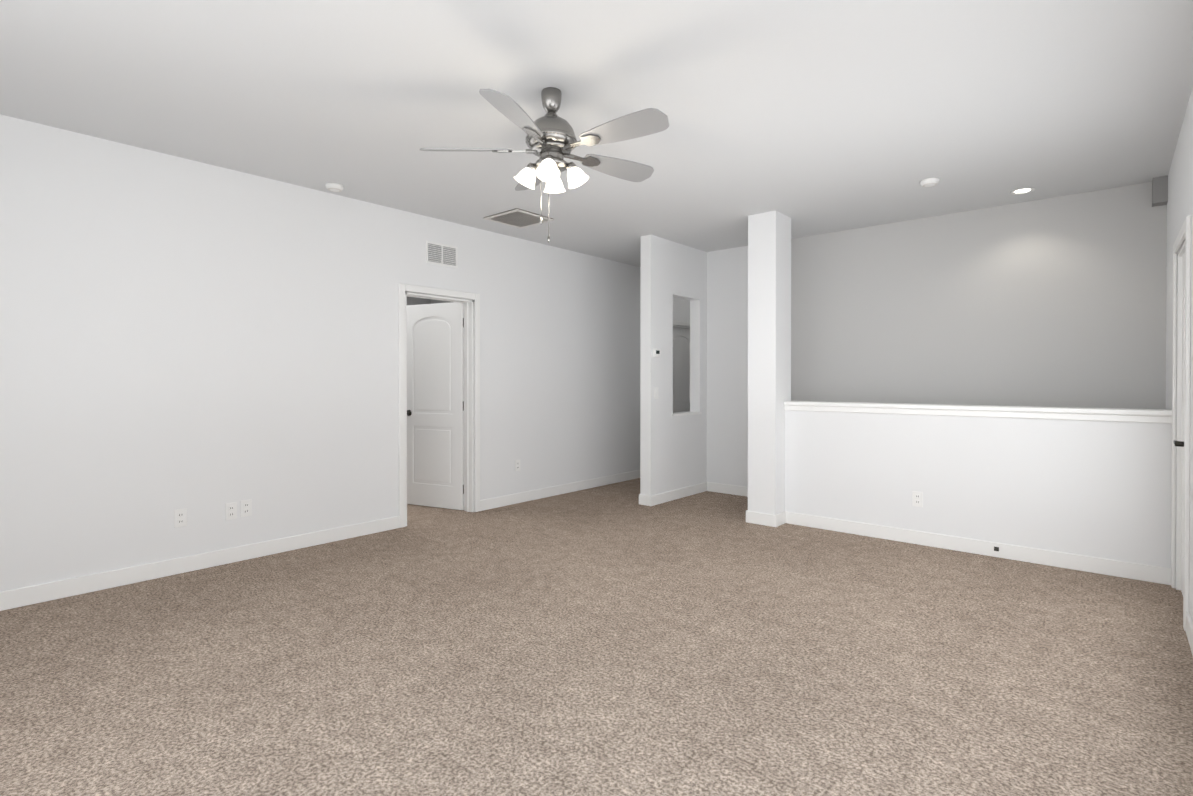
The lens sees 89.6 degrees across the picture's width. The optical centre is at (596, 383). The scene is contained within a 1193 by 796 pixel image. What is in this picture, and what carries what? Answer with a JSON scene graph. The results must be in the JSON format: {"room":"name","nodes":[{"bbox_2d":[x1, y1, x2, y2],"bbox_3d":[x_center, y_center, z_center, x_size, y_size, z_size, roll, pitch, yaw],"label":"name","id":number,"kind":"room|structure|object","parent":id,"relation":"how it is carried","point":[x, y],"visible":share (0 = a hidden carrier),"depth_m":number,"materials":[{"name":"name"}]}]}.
{"room":"empty loft room","nodes":[
{"label":"empty loft room","id":0,"kind":"room"},
{"bbox_2d":[0,114,689,591],"bbox_3d":[-1.075,-0.127,5.999,0.130,2.740,9.660,0,0,41],"label":"wall","id":1,"kind":"structure","parent":0,"point":[204,344],"depth_m":4.19,"materials":[{"name":"white paint"}]},
{"bbox_2d":[174,508,186,527],"bbox_3d":[-2.741,0.889,3.956,0.008,0.117,0.072,0,0,41],"label":"electrical outlet plate","id":2,"kind":"object","parent":1,"relation":"attached to","point":[180,517],"visible":1,"depth_m":3.95,"materials":[{"name":"white plastic"}]},
{"bbox_2d":[225,502,236,519],"bbox_3d":[-2.546,0.893,4.184,0.008,0.117,0.072,0,0,41],"label":"electrical outlet plate","id":3,"kind":"object","parent":1,"relation":"attached to","point":[230,511],"visible":1,"depth_m":4.18,"materials":[{"name":"white plastic"}]},
{"bbox_2d":[240,499,251,516],"bbox_3d":[-2.484,0.887,4.256,0.008,0.117,0.072,0,0,41],"label":"electrical outlet plate","id":4,"kind":"object","parent":1,"relation":"attached to","point":[245,508],"visible":1,"depth_m":4.25,"materials":[{"name":"white plastic"}]},
{"bbox_2d":[407,302,463,509],"bbox_3d":[-1.645,0.223,5.996,0.722,2.028,0.290,0,0,41],"label":"door","id":5,"kind":"structure","parent":1,"relation":"in","point":[435,405],"depth_m":5.98,"materials":[{"name":"white paint"}]},
{"bbox_2d":[398,283,479,527],"bbox_3d":[-1.472,0.193,5.538,0.166,2.105,0.870,0,0,41],"label":"door frame","id":6,"kind":"structure","parent":1,"relation":"attached to","point":[472,405],"depth_m":5.77,"materials":[{"name":"white paint"}]},
{"bbox_2d":[426,241,457,267],"bbox_3d":[-1.413,-1.175,5.493,0.009,0.200,0.340,0,0,41],"label":"air vent","id":7,"kind":"object","parent":1,"relation":"in","point":[441,254],"visible":1,"depth_m":5.49,"materials":[{"name":"grey metal"}]},
{"bbox_2d":[515,460,519,470],"bbox_3d":[-0.814,0.852,6.202,0.008,0.117,0.072,0,0,41],"label":"electrical outlet plate","id":8,"kind":"object","parent":1,"relation":"attached to","point":[517,465],"visible":1,"depth_m":6.20,"materials":[{"name":"white plastic"}]},
{"bbox_2d":[0,470,1192,654],"bbox_3d":[-0.282,1.194,5.326,7.960,0.105,9.400,0,0,41],"label":"baseboard","id":9,"kind":"structure","parent":1,"relation":"attached to","point":[31,595],"depth_m":4.34,"materials":[{"name":"white paint"}]},
{"bbox_2d":[673,320,689,328],"bbox_3d":[1.191,0.175,8.642,0.166,2.105,0.890,0,0,41],"label":"door frame","id":10,"kind":"structure","parent":1,"relation":"attached to","point":[681,324],"depth_m":8.55,"materials":[{"name":"white paint"}]},
{"bbox_2d":[673,327,689,412],"bbox_3d":[1.218,0.208,8.619,0.102,2.028,0.739,0,0,41],"label":"hall door","id":11,"kind":"structure","parent":1,"relation":"in","point":[681,369],"depth_m":8.65,"materials":[{"name":"white paint"}]},
{"bbox_2d":[407,296,429,304],"bbox_3d":[-3.742,-0.136,7.497,0.130,2.740,4.060,0,0,41],"label":"wall","id":12,"kind":"structure","parent":0,"point":[414,301],"depth_m":8.71,"materials":[{"name":"grey paint"}]},
{"bbox_2d":[430,299,449,303],"bbox_3d":[-1.317,-0.139,8.005,2.850,2.740,0.130,0,0,41],"label":"wall","id":13,"kind":"structure","parent":0,"point":[432,301],"depth_m":8.78,"materials":[{"name":"grey paint"}]},
{"bbox_2d":[0,478,1192,795],"bbox_3d":[-0.270,1.296,5.317,8.390,0.100,9.860,0,0,41],"label":"floor","id":14,"kind":"structure","parent":0,"point":[612,640],"depth_m":2.64,"materials":[{"name":"carpet"}]},
{"bbox_2d":[748,210,790,514],"bbox_3d":[1.559,-0.124,5.407,0.260,2.740,0.330,0,0,41],"label":"post","id":15,"kind":"object","parent":14,"relation":"on","point":[769,313],"visible":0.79,"depth_m":5.28,"materials":[{"name":"white paint"}]},
{"bbox_2d":[785,410,1171,567],"bbox_3d":[2.675,0.726,4.585,2.510,1.050,0.130,0,0,41],"label":"wall","id":16,"kind":"structure","parent":14,"relation":"on","point":[1100,489],"depth_m":4.33,"materials":[{"name":"white paint"}]},
{"bbox_2d":[912,491,922,506],"bbox_3d":[2.490,0.900,4.654,0.072,0.117,0.008,0,0,41],"label":"electrical outlet plate","id":17,"kind":"object","parent":16,"relation":"attached to","point":[917,499],"visible":1,"depth_m":4.65,"materials":[{"name":"white plastic"}]},
{"bbox_2d":[784,401,1171,422],"bbox_3d":[2.675,0.205,4.583,2.510,0.080,0.200,0,0,41],"label":"trim","id":18,"kind":"structure","parent":16,"relation":"on","point":[1111,414],"depth_m":4.31,"materials":[{"name":"white paint"}]},
{"bbox_2d":[0,0,1192,266],"bbox_3d":[-0.270,-1.544,5.301,8.390,0.100,9.860,0,0,41],"label":"ceiling","id":19,"kind":"structure","parent":0,"point":[816,116],"depth_m":3.10,"materials":[{"name":"white paint"}]},
{"bbox_2d":[325,183,343,191],"bbox_3d":[-1.973,-1.469,4.522,0.128,0.041,0.128,0,0,41],"label":"smoke detector","id":20,"kind":"object","parent":19,"relation":"attached to","point":[334,187],"visible":1,"depth_m":4.49,"materials":[{"name":"white plastic"}]},
{"bbox_2d":[484,208,553,228],"bbox_3d":[-0.702,-1.484,5.435,0.450,0.016,0.450,0,0,41],"label":"ceiling vent","id":21,"kind":"object","parent":19,"relation":"in","point":[518,218],"visible":1,"depth_m":5.41,"materials":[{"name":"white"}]},
{"bbox_2d":[420,87,668,242],"bbox_3d":[-0.187,-1.091,3.041,1.252,0.780,1.272,0,0,41],"label":"ceiling fan","id":22,"kind":"object","parent":19,"relation":"hanging from","point":[552,142],"visible":1,"depth_m":2.97,"materials":[{"name":"silver metal"}]},
{"bbox_2d":[920,178,939,186],"bbox_3d":[2.447,-1.468,4.407,0.128,0.041,0.128,0,0,41],"label":"smoke detector","id":23,"kind":"object","parent":19,"relation":"attached to","point":[929,182],"visible":1,"depth_m":4.37,"materials":[{"name":"white plastic"}]},
{"bbox_2d":[1010,187,1034,194],"bbox_3d":[3.294,-1.484,4.642,0.160,0.009,0.160,0,0,41],"label":"recessed light","id":24,"kind":"object","parent":19,"relation":"in","point":[1022,190],"visible":0.98,"depth_m":4.63,"materials":[{"name":"white plastic"}]},
{"bbox_2d":[1152,175,1167,206],"bbox_3d":[4.102,-1.396,4.371,0.080,0.185,0.120,0,0,41],"label":"ceiling soffit","id":25,"kind":"structure","parent":19,"relation":"attached to","point":[1159,191],"depth_m":4.33,"materials":[{"name":"grey paint"}]},
{"bbox_2d":[640,235,706,495],"bbox_3d":[1.671,-0.136,7.465,0.130,2.740,3.600,0,0,41],"label":"wall","id":26,"kind":"structure","parent":0,"point":[673,452],"depth_m":6.30,"materials":[{"name":"white paint"}]},
{"bbox_2d":[653,349,660,356],"bbox_3d":[0.616,-0.308,6.116,0.024,0.084,0.110,0,0,41],"label":"thermostat","id":27,"kind":"object","parent":26,"relation":"attached to","point":[656,352],"visible":0.94,"depth_m":6.10,"materials":[{"name":"white plastic"}]},
{"bbox_2d":[672,411,701,415],"bbox_3d":[0.942,0.337,6.611,0.162,0.024,0.580,0,0,41],"label":"trim","id":28,"kind":"structure","parent":26,"relation":"attached to","point":[683,413],"depth_m":6.59,"materials":[{"name":"white paint"}]},
{"bbox_2d":[707,182,1166,486],"bbox_3d":[2.810,-0.126,5.651,3.960,2.740,0.130,0,0,41],"label":"wall","id":29,"kind":"structure","parent":0,"point":[1059,301],"depth_m":5.20,"materials":[{"name":"grey paint"}]},
{"bbox_2d":[1166,87,1192,621],"bbox_3d":[1.933,-0.103,1.687,0.130,2.740,7.030,0,0,41],"label":"wall","id":30,"kind":"structure","parent":0,"point":[1180,195],"depth_m":3.42,"materials":[{"name":"white paint"}]},
{"bbox_2d":[1173,253,1184,594],"bbox_3d":[3.289,0.237,3.365,0.103,2.028,0.739,0,0,41],"label":"door","id":31,"kind":"structure","parent":30,"relation":"in","point":[1179,443],"depth_m":3.56,"materials":[{"name":"white paint"}]},
{"bbox_2d":[1171,216,1190,630],"bbox_3d":[3.336,0.205,3.325,0.166,2.105,0.890,0,0,41],"label":"door frame","id":32,"kind":"structure","parent":30,"relation":"attached to","point":[1184,232],"depth_m":3.63,"materials":[{"name":"white paint"}]}
]}

